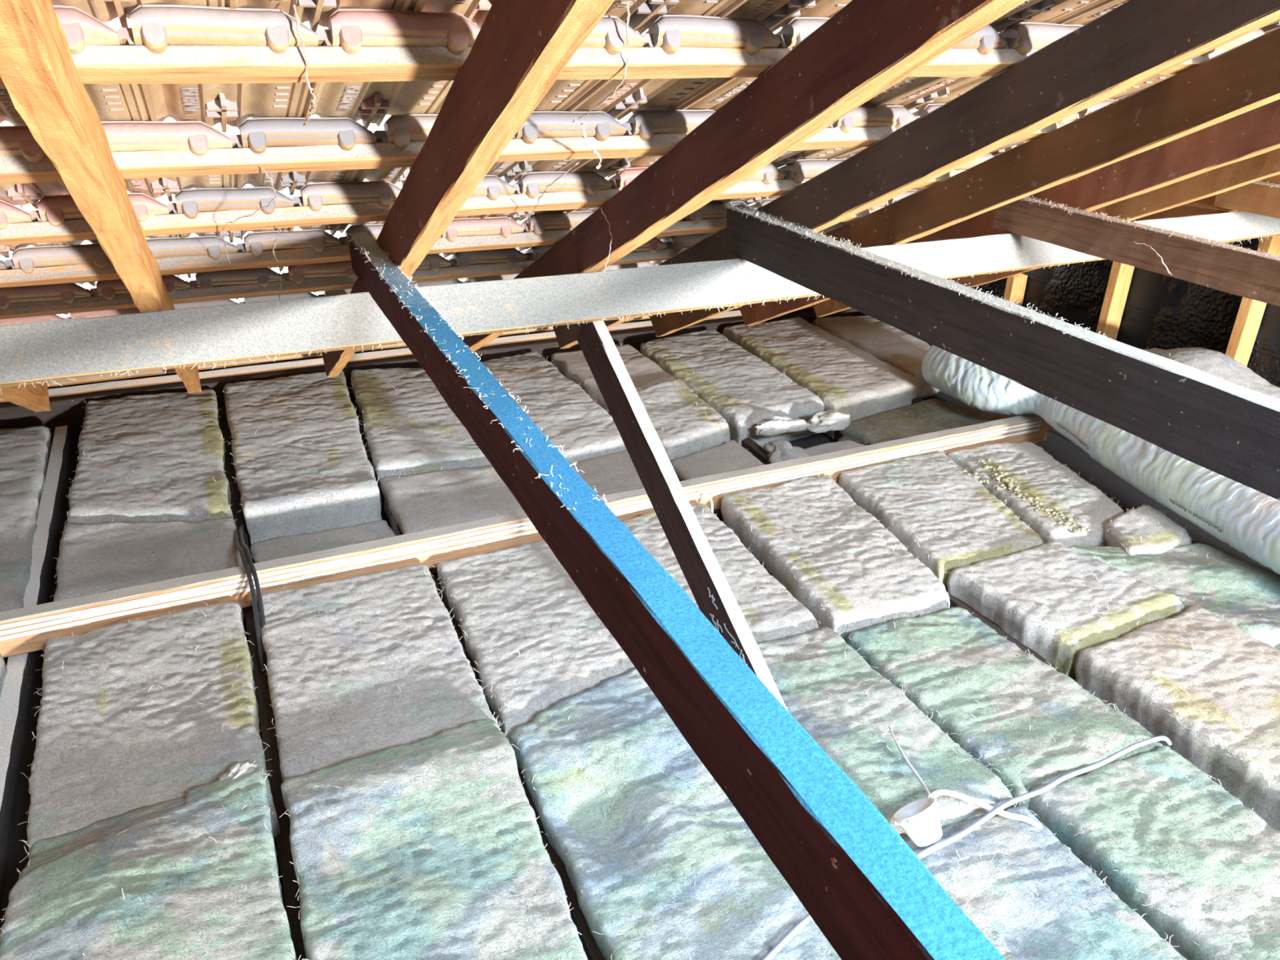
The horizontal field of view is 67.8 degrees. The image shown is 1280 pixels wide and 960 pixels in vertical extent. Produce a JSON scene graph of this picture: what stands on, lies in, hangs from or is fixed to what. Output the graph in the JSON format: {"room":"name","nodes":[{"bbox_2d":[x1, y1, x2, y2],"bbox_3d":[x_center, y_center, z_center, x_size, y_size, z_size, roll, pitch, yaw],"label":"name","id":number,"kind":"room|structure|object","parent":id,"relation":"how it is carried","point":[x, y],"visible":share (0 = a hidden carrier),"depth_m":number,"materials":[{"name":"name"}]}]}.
{"room":"attic","nodes":[
{"label":"attic","id":0,"kind":"room"},
{"bbox_2d":[47,307,808,390],"bbox_3d":[-0.787,-0.539,4.195,6.500,0.200,0.050,-10,29,-22],"label":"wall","id":1,"kind":"structure","parent":0,"point":[735,309],"depth_m":3.85,"materials":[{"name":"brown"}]},
{"bbox_2d":[0,342,1273,959],"bbox_3d":[1.802,2.132,-0.897,6.500,0.113,12.700,-10,29,-22],"label":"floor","id":2,"kind":"structure","parent":0,"point":[1063,450],"depth_m":2.37,"materials":[{"name":"grey"}]},
{"bbox_2d":[0,656,7,695],"bbox_3d":[-1.375,0.749,1.615,0.425,0.139,1.368,-10,29,-22],"label":"insulation batt","id":3,"kind":"object","parent":2,"relation":"on","point":[3,669],"visible":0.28,"depth_m":2.18,"materials":[{"name":"white fabric"}]},
{"bbox_2d":[0,425,52,612],"bbox_3d":[-2.014,0.135,2.837,0.466,0.125,1.376,-10,29,-22],"label":"insulation batt","id":4,"kind":"object","parent":2,"relation":"on","point":[24,453],"visible":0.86,"depth_m":2.86,"materials":[{"name":"white fabric"}]},
{"bbox_2d":[0,425,72,911],"bbox_3d":[-1.192,0.740,1.730,0.044,0.085,4.380,-11,29,-23],"label":"joist","id":5,"kind":"object","parent":2,"relation":"on","point":[17,692],"visible":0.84,"depth_m":2.25,"materials":[{"name":"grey wood"}]},
{"bbox_2d":[0,381,187,439],"bbox_3d":[-2.053,-0.265,3.608,0.635,0.170,0.063,-10,29,-22],"label":"wall plate","id":6,"kind":"object","parent":2,"relation":"on","point":[68,411],"depth_m":3.54,"materials":[{"name":"brown wood"}]},
{"bbox_2d":[50,516,245,618],"bbox_3d":[-1.341,0.236,2.632,0.470,0.153,0.500,-10,29,-22],"label":"insulation batt","id":7,"kind":"object","parent":2,"relation":"on","point":[107,556],"visible":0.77,"depth_m":2.57,"materials":[{"name":"white fabric"}]},
{"bbox_2d":[18,601,279,862],"bbox_3d":[-1.036,0.537,2.029,0.460,0.163,0.786,-10,29,-22],"label":"insulation batt","id":8,"kind":"object","parent":2,"relation":"on","point":[136,713],"visible":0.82,"depth_m":1.97,"materials":[{"name":"white fabric"}]},
{"bbox_2d":[218,760,257,780],"bbox_3d":[-0.757,0.554,1.804,0.047,0.028,0.075,20,32,32],"label":"insulation offcut","id":9,"kind":"object","parent":8,"relation":"on","point":[238,769],"visible":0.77,"depth_m":1.80,"materials":[{"name":"grey fabric"}]},
{"bbox_2d":[0,766,300,959],"bbox_3d":[-0.771,0.761,1.508,0.447,0.237,0.694,-10,29,-22],"label":"insulation batt","id":10,"kind":"object","parent":2,"relation":"on","point":[195,876],"visible":1,"depth_m":1.52,"materials":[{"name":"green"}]},
{"bbox_2d":[65,389,237,524],"bbox_3d":[-1.625,-0.049,3.186,0.469,0.159,1.114,-10,29,-22],"label":"insulation batt","id":11,"kind":"object","parent":2,"relation":"on","point":[159,457],"visible":0.89,"depth_m":3.07,"materials":[{"name":"white fabric"}]},
{"bbox_2d":[200,364,325,406],"bbox_3d":[-1.505,-0.387,3.823,0.467,0.121,0.063,-10,29,-22],"label":"wall plate","id":12,"kind":"object","parent":2,"relation":"on","point":[217,384],"depth_m":3.77,"materials":[{"name":"brown wood"}]},
{"bbox_2d":[220,370,382,546],"bbox_3d":[-1.201,-0.115,3.324,0.473,0.172,1.181,-9,28,-20],"label":"insulation batt","id":13,"kind":"object","parent":2,"relation":"on","point":[302,465],"visible":0.95,"depth_m":3.10,"materials":[{"name":"white fabric"}]},
{"bbox_2d":[249,519,398,563],"bbox_3d":[-0.892,0.221,2.730,0.414,0.110,0.247,-10,29,-22],"label":"insulation batt","id":14,"kind":"object","parent":2,"relation":"on","point":[285,546],"visible":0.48,"depth_m":2.73,"materials":[{"name":"white fabric"}]},
{"bbox_2d":[342,354,422,400],"bbox_3d":[-1.085,-0.442,4.007,0.322,0.168,0.063,-10,29,-22],"label":"wall plate","id":15,"kind":"object","parent":2,"relation":"on","point":[406,361],"depth_m":3.96,"materials":[{"name":"brown wood"}]},
{"bbox_2d":[258,564,508,781],"bbox_3d":[-0.618,0.463,2.196,0.473,0.164,0.799,-10,29,-22],"label":"insulation batt","id":16,"kind":"object","parent":2,"relation":"on","point":[368,664],"visible":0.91,"depth_m":2.14,"materials":[{"name":"white fabric"}]},
{"bbox_2d":[347,367,491,506],"bbox_3d":[-0.796,-0.207,3.537,0.476,0.164,1.005,-9,28,-19],"label":"insulation batt","id":17,"kind":"object","parent":2,"relation":"on","point":[409,428],"visible":0.63,"depth_m":3.37,"materials":[{"name":"white fabric"}]},
{"bbox_2d":[279,718,587,959],"bbox_3d":[-0.329,0.767,1.561,0.442,0.197,0.899,-9,28,-20],"label":"insulation batt","id":18,"kind":"object","parent":2,"relation":"on","point":[431,848],"visible":1,"depth_m":1.63,"materials":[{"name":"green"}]},
{"bbox_2d":[379,465,524,573],"bbox_3d":[-0.535,0.097,2.949,0.474,0.152,0.453,-10,29,-22],"label":"insulation batt","id":19,"kind":"object","parent":2,"relation":"on","point":[426,500],"visible":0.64,"depth_m":2.88,"materials":[{"name":"white fabric"}]},
{"bbox_2d":[0,413,1048,657],"bbox_3d":[-0.740,0.220,2.555,4.900,0.101,0.052,-11,29,-23],"label":"beam","id":20,"kind":"structure","parent":2,"relation":"on","point":[33,642],"depth_m":2.56,"materials":[{"name":"brown wood"}]},
{"bbox_2d":[234,524,266,674],"bbox_3d":[-1.045,0.240,2.521,0.025,0.155,0.806,-11,29,-23],"label":"cable","id":21,"kind":"object","parent":20,"relation":"on","point":[238,547],"visible":0.98,"depth_m":2.31,"materials":[{"name":"grey plastic"}]},
{"bbox_2d":[239,523,266,667],"bbox_3d":[-1.036,0.236,2.532,0.025,0.155,0.806,-11,29,-23],"label":"cable","id":22,"kind":"object","parent":20,"relation":"on","point":[243,544],"visible":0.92,"depth_m":2.37,"materials":[{"name":"grey plastic"}]},
{"bbox_2d":[0,428,1039,640],"bbox_3d":[-0.706,0.223,2.541,4.750,0.018,0.006,-11,29,-23],"label":"cable","id":23,"kind":"object","parent":20,"relation":"attached to","point":[400,558],"visible":0.84,"depth_m":2.57,"materials":[{"name":"white plastic"}]},
{"bbox_2d":[0,423,1040,635],"bbox_3d":[-0.706,0.209,2.534,4.750,0.016,0.007,-11,29,-23],"label":"cable","id":24,"kind":"object","parent":20,"relation":"attached to","point":[530,526],"visible":0.91,"depth_m":2.58,"materials":[{"name":"white plastic"}]},
{"bbox_2d":[0,420,1041,629],"bbox_3d":[-0.705,0.196,2.527,4.750,0.015,0.006,-11,29,-23],"label":"cable","id":25,"kind":"object","parent":20,"relation":"attached to","point":[526,523],"visible":0.91,"depth_m":2.57,"materials":[{"name":"white plastic"}]},
{"bbox_2d":[702,494,713,512],"bbox_3d":[0.204,0.116,2.884,0.031,0.136,0.052,-2,27,-7],"label":"cable loop","id":26,"kind":"object","parent":20,"relation":"hanging from","point":[705,496],"visible":0.56,"depth_m":2.87,"materials":[{"name":"white plastic"}]},
{"bbox_2d":[473,337,581,363],"bbox_3d":[-0.505,-0.572,4.234,0.492,0.114,0.063,-10,29,-22],"label":"wall plate","id":27,"kind":"object","parent":2,"relation":"on","point":[546,348],"depth_m":4.20,"materials":[{"name":"brown wood"}]},
{"bbox_2d":[436,539,635,741],"bbox_3d":[-0.228,0.385,2.371,0.468,0.164,0.737,-10,29,-22],"label":"insulation batt","id":28,"kind":"object","parent":2,"relation":"on","point":[531,635],"visible":0.62,"depth_m":2.27,"materials":[{"name":"white fabric"}]},
{"bbox_2d":[480,351,626,463],"bbox_3d":[-0.397,-0.260,3.665,0.443,0.161,1.107,-10,29,-22],"label":"insulation batt","id":29,"kind":"object","parent":2,"relation":"on","point":[563,411],"visible":0.58,"depth_m":3.54,"materials":[{"name":"white fabric"}]},
{"bbox_2d":[569,449,644,496],"bbox_3d":[-0.095,0.034,3.104,0.430,0.146,0.392,-10,29,-22],"label":"insulation batt","id":30,"kind":"object","parent":2,"relation":"on","point":[612,473],"visible":0.27,"depth_m":3.10,"materials":[{"name":"white fabric"}]},
{"bbox_2d":[551,344,675,415],"bbox_3d":[-0.090,-0.408,3.992,0.391,0.146,0.624,-10,29,-22],"label":"insulation batt","id":31,"kind":"object","parent":2,"relation":"on","point":[643,372],"visible":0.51,"depth_m":3.98,"materials":[{"name":"white fabric"}]},
{"bbox_2d":[509,667,841,959],"bbox_3d":[0.102,0.716,1.710,0.474,0.173,1.144,-10,29,-22],"label":"insulation batt","id":32,"kind":"object","parent":2,"relation":"on","point":[660,864],"visible":0.72,"depth_m":1.72,"materials":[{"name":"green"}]},
{"bbox_2d":[761,735,1172,959],"bbox_3d":[0.522,0.694,1.656,1.450,0.081,0.148,-19,33,-34],"label":"cable","id":33,"kind":"object","parent":32,"relation":"on","point":[774,951],"visible":0.88,"depth_m":1.76,"materials":[{"name":"white plastic"}]},
{"bbox_2d":[608,315,744,352],"bbox_3d":[0.169,-0.694,4.513,0.706,0.118,0.063,-10,29,-22],"label":"wall plate","id":34,"kind":"object","parent":2,"relation":"on","point":[635,337],"depth_m":4.45,"materials":[{"name":"brown wood"}]},
{"bbox_2d":[576,320,787,710],"bbox_3d":[0.129,0.193,1.975,0.033,0.843,1.148,-13,30,-26],"label":"strut","id":35,"kind":"object","parent":2,"relation":"on","point":[712,593],"visible":0.66,"depth_m":2.02,"materials":[{"name":"brown wood"}]},
{"bbox_2d":[0,211,1279,394],"bbox_3d":[-0.205,-0.401,2.107,5.846,0.140,0.107,-10,29,-22],"label":"purlin","id":36,"kind":"object","parent":35,"relation":"on","point":[74,348],"visible":0.7,"depth_m":2.02,"materials":[{"name":"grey wood"}]},
{"bbox_2d":[0,382,50,412],"bbox_3d":[-1.004,-0.314,0.805,0.044,2.215,4.508,-10,29,-22],"label":"rafter","id":37,"kind":"object","parent":36,"relation":"on","point":[36,399],"visible":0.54,"depth_m":2.82,"materials":[{"name":"brown wood"}]},
{"bbox_2d":[0,0,201,393],"bbox_3d":[-0.594,-0.390,0.975,0.046,2.216,4.508,-10,29,-22],"label":"rafter","id":38,"kind":"object","parent":36,"relation":"on","point":[38,72],"visible":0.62,"depth_m":0.96,"materials":[{"name":"brown wood"}]},
{"bbox_2d":[348,231,1005,959],"bbox_3d":[0.527,0.643,-0.206,0.062,0.091,5.500,-10,29,-22],"label":"tie beam","id":39,"kind":"structure","parent":36,"relation":"on","point":[868,892],"depth_m":0.71,"materials":[{"name":"blue wood"}]},
{"bbox_2d":[459,0,1026,352],"bbox_3d":[0.220,-0.537,1.311,0.050,2.216,4.508,-10,29,-22],"label":"rafter","id":40,"kind":"object","parent":36,"relation":"on","point":[867,47],"visible":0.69,"depth_m":1.33,"materials":[{"name":"brown wood"}]},
{"bbox_2d":[600,207,612,272],"bbox_3d":[-0.074,-0.487,1.942,0.021,0.140,0.045,-10,29,-22],"label":"thread","id":41,"kind":"object","parent":40,"relation":"attached to","point":[601,207],"visible":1,"depth_m":1.93,"materials":[{"name":"beige fabric"}]},
{"bbox_2d":[724,202,1279,500],"bbox_3d":[1.340,0.506,0.107,0.067,0.121,5.456,-10,29,-22],"label":"tie beam","id":42,"kind":"structure","parent":36,"relation":"on","point":[1230,430],"depth_m":1.48,"materials":[{"name":"grey wood"}]},
{"bbox_2d":[992,195,1279,306],"bbox_3d":[2.104,0.373,0.416,0.067,0.105,5.440,-10,29,-22],"label":"tie beam","id":43,"kind":"structure","parent":36,"relation":"on","point":[1239,271],"depth_m":2.21,"materials":[{"name":"brown wood"}]},
{"bbox_2d":[1101,213,1172,275],"bbox_3d":[1.165,-0.559,2.244,0.012,0.090,0.256,-6,27,-15],"label":"thread","id":44,"kind":"object","parent":43,"relation":"hanging from","point":[1168,271],"visible":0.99,"depth_m":2.18,"materials":[{"name":"beige fabric"}]},
{"bbox_2d":[1213,180,1279,218],"bbox_3d":[2.855,0.234,0.686,0.060,0.098,5.376,-10,29,-22],"label":"tie beam","id":45,"kind":"structure","parent":36,"relation":"on","point":[1261,197],"depth_m":2.76,"materials":[{"name":"beige wood"}]},
{"bbox_2d":[635,377,730,462],"bbox_3d":[0.123,-0.210,3.583,0.393,0.165,0.620,-10,29,-22],"label":"insulation batt","id":46,"kind":"object","parent":2,"relation":"on","point":[685,424],"visible":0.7,"depth_m":3.46,"materials":[{"name":"white fabric"}]},
{"bbox_2d":[671,440,764,515],"bbox_3d":[0.269,-0.017,3.242,0.330,0.128,0.346,-10,29,-22],"label":"insulation batt","id":47,"kind":"object","parent":2,"relation":"on","point":[730,456],"visible":0.47,"depth_m":3.23,"materials":[{"name":"white fabric"}]},
{"bbox_2d":[622,502,818,643],"bbox_3d":[0.146,0.290,2.576,0.403,0.166,0.720,-9,28,-19],"label":"insulation batt","id":48,"kind":"object","parent":2,"relation":"on","point":[769,610],"visible":0.41,"depth_m":2.51,"materials":[{"name":"white fabric"}]},
{"bbox_2d":[640,328,824,448],"bbox_3d":[0.351,-0.407,3.995,0.479,0.160,1.082,-10,29,-22],"label":"insulation batt","id":49,"kind":"object","parent":2,"relation":"on","point":[741,387],"visible":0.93,"depth_m":3.82,"materials":[{"name":"white fabric"}]},
{"bbox_2d":[755,415,810,436],"bbox_3d":[0.520,-0.204,3.454,0.225,0.066,0.081,-7,28,-17],"label":"insulation offcut","id":50,"kind":"object","parent":2,"relation":"on","point":[777,424],"visible":1,"depth_m":3.43,"materials":[{"name":"white fabric"}]},
{"bbox_2d":[760,307,866,324],"bbox_3d":[0.862,-0.834,4.792,0.629,0.087,0.063,-10,29,-22],"label":"wall plate","id":51,"kind":"object","parent":2,"relation":"on","point":[808,314],"depth_m":4.76,"materials":[{"name":"brown wood"}]},
{"bbox_2d":[767,440,864,484],"bbox_3d":[0.655,-0.059,3.382,0.411,0.094,0.241,-10,29,-22],"label":"insulation batt","id":52,"kind":"object","parent":2,"relation":"on","point":[829,447],"visible":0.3,"depth_m":3.42,"materials":[{"name":"white fabric"}]},
{"bbox_2d":[763,440,810,463],"bbox_3d":[0.521,-0.092,3.326,0.107,0.091,0.214,-23,35,-39],"label":"insulation offcut","id":53,"kind":"object","parent":52,"relation":"on","point":[778,451],"visible":0.59,"depth_m":3.31,"materials":[{"name":"grey fabric"}]},
{"bbox_2d":[722,316,921,439],"bbox_3d":[0.779,-0.493,4.180,0.492,0.165,1.077,-9,28,-19],"label":"insulation batt","id":54,"kind":"object","parent":2,"relation":"on","point":[847,379],"visible":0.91,"depth_m":4.00,"materials":[{"name":"white fabric"}]},
{"bbox_2d":[720,472,950,640],"bbox_3d":[0.528,0.220,2.724,0.420,0.174,0.785,-6,27,-15],"label":"insulation batt","id":55,"kind":"object","parent":2,"relation":"on","point":[830,553],"visible":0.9,"depth_m":2.61,"materials":[{"name":"white fabric"}]},
{"bbox_2d":[813,315,939,398],"bbox_3d":[1.162,-0.586,4.407,0.452,0.145,0.863,-5,27,-12],"label":"insulation batt","id":56,"kind":"object","parent":2,"relation":"on","point":[904,352],"visible":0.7,"depth_m":4.37,"materials":[{"name":"white fabric"}]},
{"bbox_2d":[756,626,1017,838],"bbox_3d":[0.421,0.561,2.038,0.425,0.170,0.684,-10,29,-22],"label":"insulation batt","id":57,"kind":"object","parent":2,"relation":"on","point":[846,705],"visible":0.56,"depth_m":1.98,"materials":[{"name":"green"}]},
{"bbox_2d":[888,726,931,797],"bbox_3d":[0.524,0.542,1.843,0.014,0.032,0.222,-1,27,-5],"label":"rod","id":58,"kind":"object","parent":57,"relation":"on","point":[903,754],"visible":0.99,"depth_m":1.84,"materials":[{"name":"white plastic"}]},
{"bbox_2d":[838,398,1010,445],"bbox_3d":[1.110,-0.192,3.652,0.665,0.110,0.355,-14,30,-29],"label":"insulation batt","id":59,"kind":"object","parent":2,"relation":"on","point":[930,415],"visible":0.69,"depth_m":3.61,"materials":[{"name":"white fabric"}]},
{"bbox_2d":[805,408,850,433],"bbox_3d":[0.692,-0.222,3.507,0.204,0.059,0.119,-8,28,-18],"label":"insulation offcut","id":60,"kind":"object","parent":59,"relation":"on","point":[833,420],"visible":0.98,"depth_m":3.47,"materials":[{"name":"grey fabric"}]},
{"bbox_2d":[838,451,1044,586],"bbox_3d":[0.927,0.122,2.954,0.456,0.162,0.682,-7,28,-16],"label":"insulation batt","id":61,"kind":"object","parent":2,"relation":"on","point":[948,520],"visible":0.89,"depth_m":2.86,"materials":[{"name":"white fabric"}]},
{"bbox_2d":[844,605,1162,809],"bbox_3d":[0.796,0.509,2.178,0.418,0.154,0.630,-10,29,-22],"label":"insulation batt","id":62,"kind":"object","parent":2,"relation":"on","point":[1008,708],"visible":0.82,"depth_m":2.10,"materials":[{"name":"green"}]},
{"bbox_2d":[946,441,1124,546],"bbox_3d":[1.293,0.070,3.080,0.379,0.157,0.668,-5,27,-12],"label":"insulation batt","id":63,"kind":"object","parent":2,"relation":"on","point":[1036,473],"visible":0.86,"depth_m":3.00,"materials":[{"name":"white fabric"}]},
{"bbox_2d":[946,462,1026,497],"bbox_3d":[1.095,-0.004,3.068,0.061,0.018,0.328,-20,33,-36],"label":"tufts","id":64,"kind":"object","parent":63,"relation":"on","point":[975,473],"visible":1,"depth_m":3.02,"materials":[{"name":"beige fabric"}]},
{"bbox_2d":[977,458,1090,533],"bbox_3d":[1.201,0.045,2.982,0.110,0.024,0.501,-7,28,-16],"label":"tufts","id":65,"kind":"object","parent":63,"relation":"on","point":[997,475],"visible":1,"depth_m":2.94,"materials":[{"name":"beige fabric"}]},
{"bbox_2d":[902,804,1186,959],"bbox_3d":[0.662,0.802,1.572,0.410,0.163,0.614,-10,29,-22],"label":"insulation batt","id":66,"kind":"object","parent":2,"relation":"on","point":[1023,888],"visible":0.67,"depth_m":1.62,"materials":[{"name":"white fabric"}]},
{"bbox_2d":[891,797,942,846],"bbox_3d":[0.493,0.604,1.691,0.091,0.088,0.089,-10,29,-22],"label":"fitting","id":67,"kind":"object","parent":66,"relation":"on","point":[919,820],"visible":1,"depth_m":1.67,"materials":[{"name":"white plastic"}]},
{"bbox_2d":[927,789,1043,829],"bbox_3d":[0.650,0.631,1.778,0.265,0.118,0.062,2,26,1],"label":"cable","id":68,"kind":"object","parent":66,"relation":"on","point":[935,793],"visible":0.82,"depth_m":1.77,"materials":[{"name":"white plastic"}]},
{"bbox_2d":[946,541,1185,679],"bbox_3d":[1.111,0.336,2.518,0.442,0.173,0.435,-13,30,-26],"label":"insulation batt","id":69,"kind":"object","parent":2,"relation":"on","point":[1057,600],"visible":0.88,"depth_m":2.44,"materials":[{"name":"white fabric"}]},
{"bbox_2d":[1103,504,1191,555],"bbox_3d":[1.453,0.203,2.800,0.315,0.175,0.232,-10,29,-22],"label":"insulation batt","id":70,"kind":"object","parent":2,"relation":"on","point":[1144,529],"visible":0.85,"depth_m":2.76,"materials":[{"name":"white fabric"}]},
{"bbox_2d":[1028,745,1279,959],"bbox_3d":[1.070,0.771,1.662,0.402,0.156,0.732,-10,29,-22],"label":"insulation batt","id":71,"kind":"object","parent":2,"relation":"on","point":[1182,851],"visible":0.91,"depth_m":1.73,"materials":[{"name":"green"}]},
{"bbox_2d":[1069,542,1279,649],"bbox_3d":[1.627,0.371,2.488,0.435,0.159,0.993,-22,35,-39],"label":"insulation batt","id":72,"kind":"object","parent":2,"relation":"on","point":[1245,594],"visible":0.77,"depth_m":2.54,"materials":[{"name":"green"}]},
{"bbox_2d":[1074,604,1279,831],"bbox_3d":[1.371,0.550,2.100,0.474,0.174,0.690,-12,29,-24],"label":"insulation batt","id":73,"kind":"object","parent":2,"relation":"on","point":[1193,678],"visible":0.94,"depth_m":2.12,"materials":[{"name":"white fabric"}]},
{"bbox_2d":[1142,347,1279,399],"bbox_3d":[2.147,-0.333,3.716,0.398,0.347,0.697,-9,28,-19],"label":"insulation batt","id":74,"kind":"object","parent":2,"relation":"on","point":[1215,363],"visible":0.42,"depth_m":3.60,"materials":[{"name":"white fabric"}]},
{"bbox_3d":[1.951,0.591,2.051,0.524,0.167,0.881,-10,29,-22],"label":"insulation batt","id":75,"kind":"object","parent":2,"relation":"on","visible":0},
{"bbox_2d":[921,345,1279,574],"bbox_3d":[1.729,0.079,2.647,0.331,0.232,2.827,-9,28,-19],"label":"flexible duct","id":76,"kind":"object","parent":75,"relation":"on","point":[1246,518],"visible":0.67,"depth_m":2.87,"materials":[{"name":"silver"}]},
{"bbox_2d":[0,0,1279,402],"bbox_3d":[0.343,-0.636,0.748,6.000,3.159,6.492,-10,29,-22],"label":"roof","id":77,"kind":"structure","parent":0,"point":[200,64],"depth_m":1.49,"materials":[{"name":"brown wood"}]},
{"bbox_2d":[222,167,277,263],"bbox_3d":[-0.678,-0.437,1.617,0.045,0.240,0.454,-17,32,-32],"label":"thread","id":78,"kind":"object","parent":77,"relation":"hanging from","point":[267,175],"visible":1,"depth_m":1.55,"materials":[{"name":"beige fabric"}]},
{"bbox_2d":[272,227,281,300],"bbox_3d":[-0.735,-0.428,1.933,0.016,0.247,0.415,-10,28,-21],"label":"thread","id":79,"kind":"object","parent":77,"relation":"hanging from","point":[274,246],"visible":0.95,"depth_m":1.87,"materials":[{"name":"beige fabric"}]},
{"bbox_2d":[293,4,315,126],"bbox_3d":[-0.406,-0.495,1.154,0.015,0.146,0.186,-8,28,-18],"label":"thread","id":80,"kind":"object","parent":77,"relation":"hanging from","point":[313,97],"visible":1,"depth_m":1.10,"materials":[{"name":"beige fabric"}]},
{"bbox_2d":[321,0,614,377],"bbox_3d":[-0.183,-0.464,1.144,0.042,2.216,4.507,-10,29,-22],"label":"rafter","id":81,"kind":"object","parent":77,"relation":"attached to","point":[521,48],"visible":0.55,"depth_m":1.13,"materials":[{"name":"brown wood"}]},
{"bbox_2d":[524,162,579,224],"bbox_3d":[-0.179,-0.525,1.762,0.030,0.161,0.299,-10,29,-22],"label":"thread","id":82,"kind":"object","parent":77,"relation":"attached to","point":[575,164],"visible":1,"depth_m":1.68,"materials":[{"name":"beige fabric"}]},
{"bbox_2d":[581,120,601,168],"bbox_3d":[-0.074,-0.514,1.467,0.014,0.089,0.154,5,27,8],"label":"thread","id":83,"kind":"object","parent":77,"relation":"hanging from","point":[583,123],"visible":1,"depth_m":1.45,"materials":[{"name":"beige fabric"}]},
{"bbox_2d":[571,0,630,122],"bbox_3d":[-0.049,-0.556,1.280,0.019,0.158,0.162,-13,30,-27],"label":"thread","id":84,"kind":"object","parent":77,"relation":"hanging from","point":[627,5],"visible":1,"depth_m":1.24,"materials":[{"name":"beige fabric"}]},
{"bbox_2d":[552,0,1279,348],"bbox_3d":[0.618,-0.610,1.475,0.044,2.216,4.507,-10,29,-22],"label":"rafter","id":85,"kind":"object","parent":77,"relation":"attached to","point":[1135,42],"visible":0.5,"depth_m":1.49,"materials":[{"name":"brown wood"}]},
{"bbox_2d":[648,26,1279,337],"bbox_3d":[0.998,-0.680,1.632,0.041,2.216,4.508,-10,29,-22],"label":"rafter","id":86,"kind":"object","parent":77,"relation":"attached to","point":[1245,77],"visible":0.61,"depth_m":1.88,"materials":[{"name":"brown wood"}]},
{"bbox_2d":[738,99,1279,325],"bbox_3d":[1.379,-0.750,1.788,0.041,2.216,4.508,-10,29,-22],"label":"rafter","id":87,"kind":"object","parent":77,"relation":"attached to","point":[1256,131],"visible":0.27,"depth_m":2.23,"materials":[{"name":"red wood"}]},
{"bbox_2d":[812,147,1279,317],"bbox_3d":[1.705,-0.810,1.923,0.039,2.214,4.508,-10,29,-22],"label":"rafter","id":88,"kind":"object","parent":77,"relation":"attached to","point":[1231,176],"visible":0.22,"depth_m":2.51,"materials":[{"name":"beige wood"}]},
{"bbox_2d":[946,174,1279,288],"bbox_3d":[2.114,-0.884,2.092,0.042,2.216,4.508,-10,29,-22],"label":"rafter","id":89,"kind":"object","parent":77,"relation":"attached to","point":[1205,206],"visible":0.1,"depth_m":3.04,"materials":[{"name":"beige wood"}]},
{"bbox_2d":[970,31,1279,387],"bbox_3d":[4.315,0.192,-0.643,0.121,3.400,12.650,-10,29,-22],"label":"wall","id":90,"kind":"structure","parent":0,"point":[1139,308],"depth_m":4.12,"materials":[{"name":"brown wood"}]}
]}

